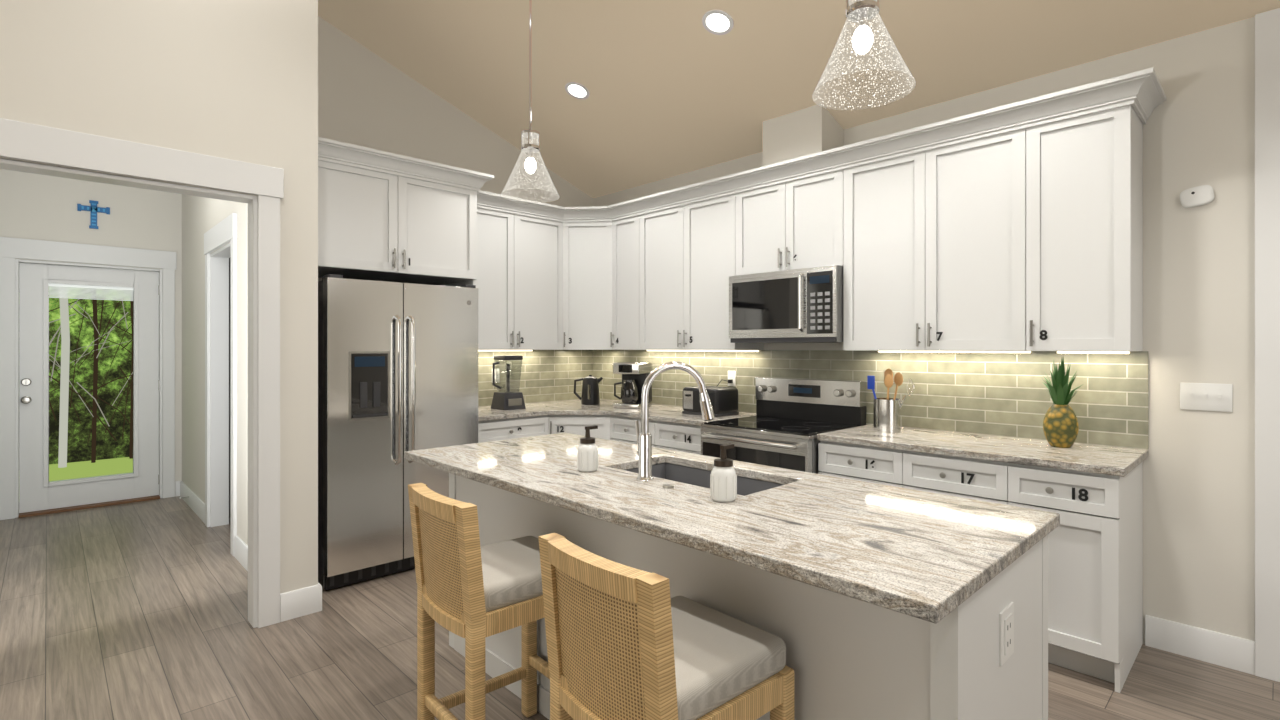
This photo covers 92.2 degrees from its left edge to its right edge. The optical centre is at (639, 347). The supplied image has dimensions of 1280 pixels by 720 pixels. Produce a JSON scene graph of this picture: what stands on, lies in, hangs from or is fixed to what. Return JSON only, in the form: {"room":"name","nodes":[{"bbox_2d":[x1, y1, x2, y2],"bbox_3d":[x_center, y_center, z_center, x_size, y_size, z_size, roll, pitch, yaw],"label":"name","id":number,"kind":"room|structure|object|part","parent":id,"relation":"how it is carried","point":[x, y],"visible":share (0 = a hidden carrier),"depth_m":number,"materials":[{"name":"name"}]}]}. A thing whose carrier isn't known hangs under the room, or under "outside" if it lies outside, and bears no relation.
{"room":"kitchen","nodes":[
{"label":"kitchen","id":0,"kind":"room"},
{"bbox_2d":[0,169,181,480],"bbox_3d":[-4.853,-0.150,5.447,1.520,3.100,0.120,0,0,-44],"label":"wall","id":1,"kind":"structure","parent":0,"point":[33,206],"depth_m":5.45,"materials":[{"name":"white paint"}]},
{"bbox_2d":[0,237,175,519],"bbox_3d":[-4.834,0.249,5.445,1.169,2.306,0.151,0,0,-44],"label":"door frame","id":2,"kind":"structure","parent":1,"relation":"attached to","point":[10,248],"depth_m":5.26,"materials":[{"name":"white wood"}]},
{"bbox_2d":[19,263,158,512],"bbox_3d":[-4.827,0.332,5.451,0.939,2.091,0.125,0,0,-44],"label":"exterior door","id":3,"kind":"structure","parent":1,"relation":"in","point":[36,492],"depth_m":5.37,"materials":[{"name":"white"}]},
{"bbox_2d":[77,200,109,228],"bbox_3d":[-4.794,-1.170,5.407,0.214,0.244,0.018,0,0,-44],"label":"wall art","id":4,"kind":"object","parent":1,"relation":"attached to","point":[93,209],"visible":1,"depth_m":5.40,"materials":[{"name":"blue"}]},
{"bbox_2d":[0,0,317,593],"bbox_3d":[-3.667,-1.407,1.489,5.300,5.615,0.120,0,0,-44],"label":"wall","id":5,"kind":"structure","parent":0,"point":[237,80],"depth_m":3.00,"materials":[{"name":"white paint"}]},
{"bbox_2d":[0,118,283,627],"bbox_3d":[-2.320,0.243,2.786,1.222,2.316,0.172,0,0,-44],"label":"trim","id":6,"kind":"structure","parent":5,"relation":"attached to","point":[24,141],"depth_m":3.08,"materials":[{"name":"white wood"}]},
{"bbox_2d":[175,481,1254,674],"bbox_3d":[-2.394,1.330,3.670,8.724,0.140,5.447,0,0,-20],"label":"trim","id":7,"kind":"structure","parent":5,"relation":"attached to","point":[1229,651],"depth_m":2.84,"materials":[{"name":"white wood"}]},
{"bbox_2d":[182,194,247,545],"bbox_3d":[-3.075,-0.514,4.609,0.120,3.828,3.554,0,0,-44],"label":"wall","id":8,"kind":"structure","parent":0,"point":[199,214],"depth_m":5.13,"materials":[{"name":"white paint"}]},
{"bbox_2d":[204,213,236,556],"bbox_3d":[-3.037,0.248,4.551,0.146,2.305,1.054,0,0,-44],"label":"door frame","id":9,"kind":"structure","parent":8,"relation":"attached to","point":[216,263],"depth_m":4.82,"materials":[{"name":"white wood"}]},
{"bbox_2d":[229,257,230,517],"bbox_3d":[-2.408,0.050,5.156,1.600,2.700,1.450,0,0,-44],"label":"wall","id":10,"kind":"structure","parent":0,"point":[230,257],"depth_m":5.09,"materials":[{"name":"grey paint"}]},
{"bbox_2d":[318,16,592,403],"bbox_3d":[-1.461,-0.493,4.965,2.700,3.786,0.120,0,0,-44],"label":"wall","id":11,"kind":"structure","parent":0,"point":[364,100],"depth_m":4.60,"materials":[{"name":"white paint"}]},
{"bbox_2d":[0,496,1279,719],"bbox_3d":[-1.283,1.425,0.958,8.600,0.050,12.700,0,0,-44],"label":"floor","id":12,"kind":"structure","parent":0,"point":[136,610],"depth_m":2.84,"materials":[{"name":"brown wood"}]},
{"bbox_2d":[318,274,477,589],"bbox_3d":[-1.670,0.484,4.061,0.945,1.808,0.832,0,0,-44],"label":"refrigerator","id":13,"kind":"object","parent":12,"relation":"on","point":[398,362],"visible":0.73,"depth_m":3.69,"materials":[{"name":"silver metal"}]},
{"bbox_2d":[408,483,549,719],"bbox_3d":[-0.471,0.930,2.073,0.511,0.940,0.430,0,0,-44],"label":"stool","id":14,"kind":"object","parent":12,"relation":"on","point":[474,592],"visible":0.8,"depth_m":1.92,"materials":[{"name":"wicker"}]},
{"bbox_2d":[538,533,794,719],"bbox_3d":[0.062,0.930,1.504,0.511,0.940,0.430,0,0,-44],"label":"stool","id":15,"kind":"object","parent":12,"relation":"on","point":[619,647],"visible":1,"depth_m":1.37,"materials":[{"name":"wicker"}]},
{"bbox_2d":[404,361,1059,719],"bbox_3d":[0.063,0.725,2.323,0.928,1.351,2.375,0,0,-44],"label":"kitchen island","id":16,"kind":"object","parent":12,"relation":"on","point":[885,602],"visible":0.83,"depth_m":1.65,"materials":[{"name":"white stone"}]},
{"bbox_2d":[404,433,1059,623],"bbox_3d":[0.063,0.497,2.323,0.928,0.035,2.375,0,0,-44],"label":"island countertop","id":17,"kind":"structure","parent":16,"relation":"on","point":[915,553],"depth_m":1.74,"materials":[{"name":"stone"}]},
{"bbox_2d":[577,425,597,471],"bbox_3d":[-0.203,0.393,2.414,0.085,0.172,0.083,0,0,-44],"label":"soap dispenser","id":18,"kind":"object","parent":17,"relation":"on","point":[587,452],"visible":1,"depth_m":2.38,"materials":[{"name":"white ceramic"}]},
{"bbox_2d":[635,361,714,481],"bbox_3d":[0.111,0.265,2.288,0.267,0.431,0.234,0,0,-44],"label":"faucet","id":19,"kind":"object","parent":17,"relation":"on","point":[644,437],"depth_m":2.23,"materials":[{"name":"silver metal"}]},
{"bbox_2d":[625,463,782,495],"bbox_3d":[0.226,0.631,2.383,0.392,0.231,0.732,0,0,-44],"label":"sink","id":20,"kind":"object","parent":17,"relation":"in","point":[688,473],"depth_m":2.61,"materials":[{"name":"silver metal"}]},
{"bbox_2d":[710,443,736,501],"bbox_3d":[0.266,0.393,1.949,0.085,0.172,0.083,0,0,-44],"label":"soap dispenser","id":21,"kind":"object","parent":17,"relation":"on","point":[723,477],"visible":1,"depth_m":1.92,"materials":[{"name":"white ceramic"}]},
{"bbox_2d":[318,68,1165,692],"bbox_3d":[0.026,-0.060,3.422,2.695,2.920,4.163,0,0,-44],"label":"kitchen cabinets","id":22,"kind":"object","parent":12,"relation":"on","point":[977,252],"visible":0.77,"depth_m":3.45,"materials":[{"name":"white paint"}]},
{"bbox_2d":[495,369,499,382],"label":"outlet","id":23,"kind":"object","parent":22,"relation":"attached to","point":[497,371],"depth_m":5.12,"materials":[{"name":"white plastic"}]},
{"bbox_2d":[491,355,525,409],"bbox_3d":[-1.054,0.269,4.853,0.239,0.420,0.204,0,0,-44],"label":"blender","id":24,"kind":"object","parent":22,"relation":"on","point":[509,400],"visible":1,"depth_m":4.80,"materials":[{"name":"grey"}]},
{"bbox_2d":[574,375,602,404],"bbox_3d":[-0.440,0.354,5.256,0.187,0.250,0.185,0,0,-44],"label":"kettle","id":25,"kind":"object","parent":22,"relation":"on","point":[590,387],"visible":1,"depth_m":5.20,"materials":[{"name":"black plastic"}]},
{"bbox_2d":[613,362,651,408],"bbox_3d":[-0.063,0.299,5.014,0.238,0.360,0.278,0,0,26],"label":"coffee maker","id":26,"kind":"object","parent":22,"relation":"on","point":[634,374],"visible":0.92,"depth_m":4.93,"materials":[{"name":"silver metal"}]},
{"bbox_2d":[682,386,738,416],"bbox_3d":[0.503,0.381,4.467,0.280,0.197,0.340,0,0,-44],"label":"toaster","id":27,"kind":"object","parent":22,"relation":"on","point":[724,400],"visible":0.7,"depth_m":4.38,"materials":[{"name":"black plastic"}]},
{"bbox_2d":[867,369,913,431],"bbox_3d":[1.440,0.300,3.558,0.144,0.359,0.254,0,0,-44],"label":"utensil crock","id":28,"kind":"object","parent":22,"relation":"on","point":[886,410],"visible":1,"depth_m":3.51,"materials":[{"name":"silver metal"}]},
{"bbox_2d":[1043,356,1081,447],"bbox_3d":[2.046,0.258,2.984,0.210,0.443,0.220,0,0,-44],"label":"pineapple","id":29,"kind":"object","parent":22,"relation":"on","point":[1060,422],"visible":1,"depth_m":2.96,"materials":[{"name":"green plant"}]},
{"bbox_2d":[701,377,865,473],"bbox_3d":[0.881,0.805,3.893,0.753,1.190,0.780,0,0,-44],"label":"stove","id":30,"kind":"object","parent":12,"relation":"on","point":[791,413],"visible":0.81,"depth_m":3.86,"materials":[{"name":"silver metal"}]},
{"bbox_2d":[717,371,735,385],"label":"outlet","id":31,"kind":"object","parent":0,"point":[731,378],"depth_m":4.65,"materials":[{"name":"white plastic"}]},
{"bbox_2d":[318,0,1279,197],"bbox_3d":[-1.197,-2.854,0.833,8.350,2.961,12.200,0,0,-44],"label":"ceiling","id":32,"kind":"structure","parent":0,"point":[670,96],"depth_m":3.74,"materials":[{"name":"beige paint"}]},
{"bbox_2d":[501,0,558,201],"bbox_3d":[-0.519,-1.433,2.919,0.272,1.426,0.272,0,0,-44],"label":"fitting","id":33,"kind":"object","parent":32,"relation":"hanging from","point":[530,163],"visible":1,"depth_m":2.91,"materials":[{"name":"clear glass"}]},
{"bbox_3d":[-0.519,-0.864,2.919,0.272,0.287,0.272,0,0,-44],"label":"lamp shade","id":34,"kind":"part","parent":33,"relation":"part of","materials":[{"name":"clear glass"}]},
{"bbox_3d":[-0.519,-0.880,2.919,0.055,0.109,0.056,0,0,-44],"label":"bulb","id":35,"kind":"part","parent":33,"relation":"part of","materials":[{"name":"white glass"}]},
{"bbox_2d":[565,82,589,99],"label":"recessed light","id":36,"kind":"object","parent":32,"relation":"in","point":[576,90],"depth_m":4.29,"materials":[{"name":"white plastic"}]},
{"bbox_2d":[702,9,733,34],"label":"recessed light","id":37,"kind":"object","parent":32,"relation":"in","point":[717,22],"depth_m":3.39,"materials":[{"name":"white plastic"}]},
{"bbox_2d":[812,0,915,108],"bbox_3d":[0.625,-1.433,1.730,0.272,1.426,0.272,0,0,-44],"label":"pendant light","id":38,"kind":"object","parent":32,"relation":"hanging from","point":[861,12],"visible":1,"depth_m":1.72,"materials":[{"name":"clear glass"}]},
{"bbox_3d":[0.625,-0.880,1.730,0.055,0.109,0.056,0,0,-44],"label":"bulb","id":39,"kind":"part","parent":38,"relation":"part of","materials":[{"name":"white glass"}]},
{"bbox_2d":[593,17,1254,643],"bbox_3d":[2.717,-0.028,2.656,0.120,2.855,9.240,0,0,-44],"label":"wall","id":40,"kind":"structure","parent":0,"point":[1199,261],"depth_m":2.79,"materials":[{"name":"white paint"}]},
{"bbox_2d":[729,265,842,342],"bbox_3d":[1.008,-0.260,4.009,0.460,0.451,0.784,0,0,-44],"label":"microwave","id":41,"kind":"object","parent":40,"relation":"attached to","point":[804,305],"visible":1,"depth_m":3.83,"materials":[{"name":"silver metal"}]},
{"bbox_2d":[1180,185,1213,207],"bbox_3d":[2.506,-0.682,2.773,0.022,0.091,0.114,0,0,-44],"label":"detector","id":42,"kind":"object","parent":40,"relation":"attached to","point":[1204,194],"visible":1,"depth_m":2.77,"materials":[{"name":"white plastic"}]},
{"bbox_2d":[1180,383,1232,411],"bbox_3d":[2.529,0.219,2.754,0.016,0.122,0.174,0,0,-44],"label":"switch plate","id":43,"kind":"object","parent":40,"relation":"attached to","point":[1193,396],"visible":1,"depth_m":2.75,"materials":[{"name":"white plastic"}]},
{"bbox_2d":[1255,8,1279,681],"bbox_3d":[2.692,-0.013,2.580,0.022,2.825,0.165,0,0,-44],"label":"trim","id":44,"kind":"structure","parent":40,"relation":"attached to","point":[1267,24],"depth_m":2.60,"materials":[{"name":"white wood"}]},
{"label":"outside","id":45,"kind":"structure","parent":0,"visible":0},
{"bbox_2d":[49,457,132,480],"bbox_3d":[-17.097,1.560,19.555,55.000,0.080,37.170,0,0,-44],"label":"grass lawn","id":46,"kind":"structure","parent":45,"point":[83,469],"depth_m":7.71,"materials":[{"name":"green plant"}]},
{"bbox_2d":[49,288,131,464],"bbox_3d":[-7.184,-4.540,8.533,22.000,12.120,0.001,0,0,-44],"label":"foliage","id":47,"kind":"object","parent":46,"relation":"on","point":[79,448],"visible":0.02,"depth_m":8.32,"materials":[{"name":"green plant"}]},
{"bbox_2d":[49,287,132,467],"bbox_3d":[-7.311,-2.043,7.970,0.236,7.117,3.315,0,0,43],"label":"trunks","id":48,"kind":"object","parent":46,"relation":"on","point":[64,311],"visible":0.32,"depth_m":8.01,"materials":[{"name":"white plant"}]}
]}

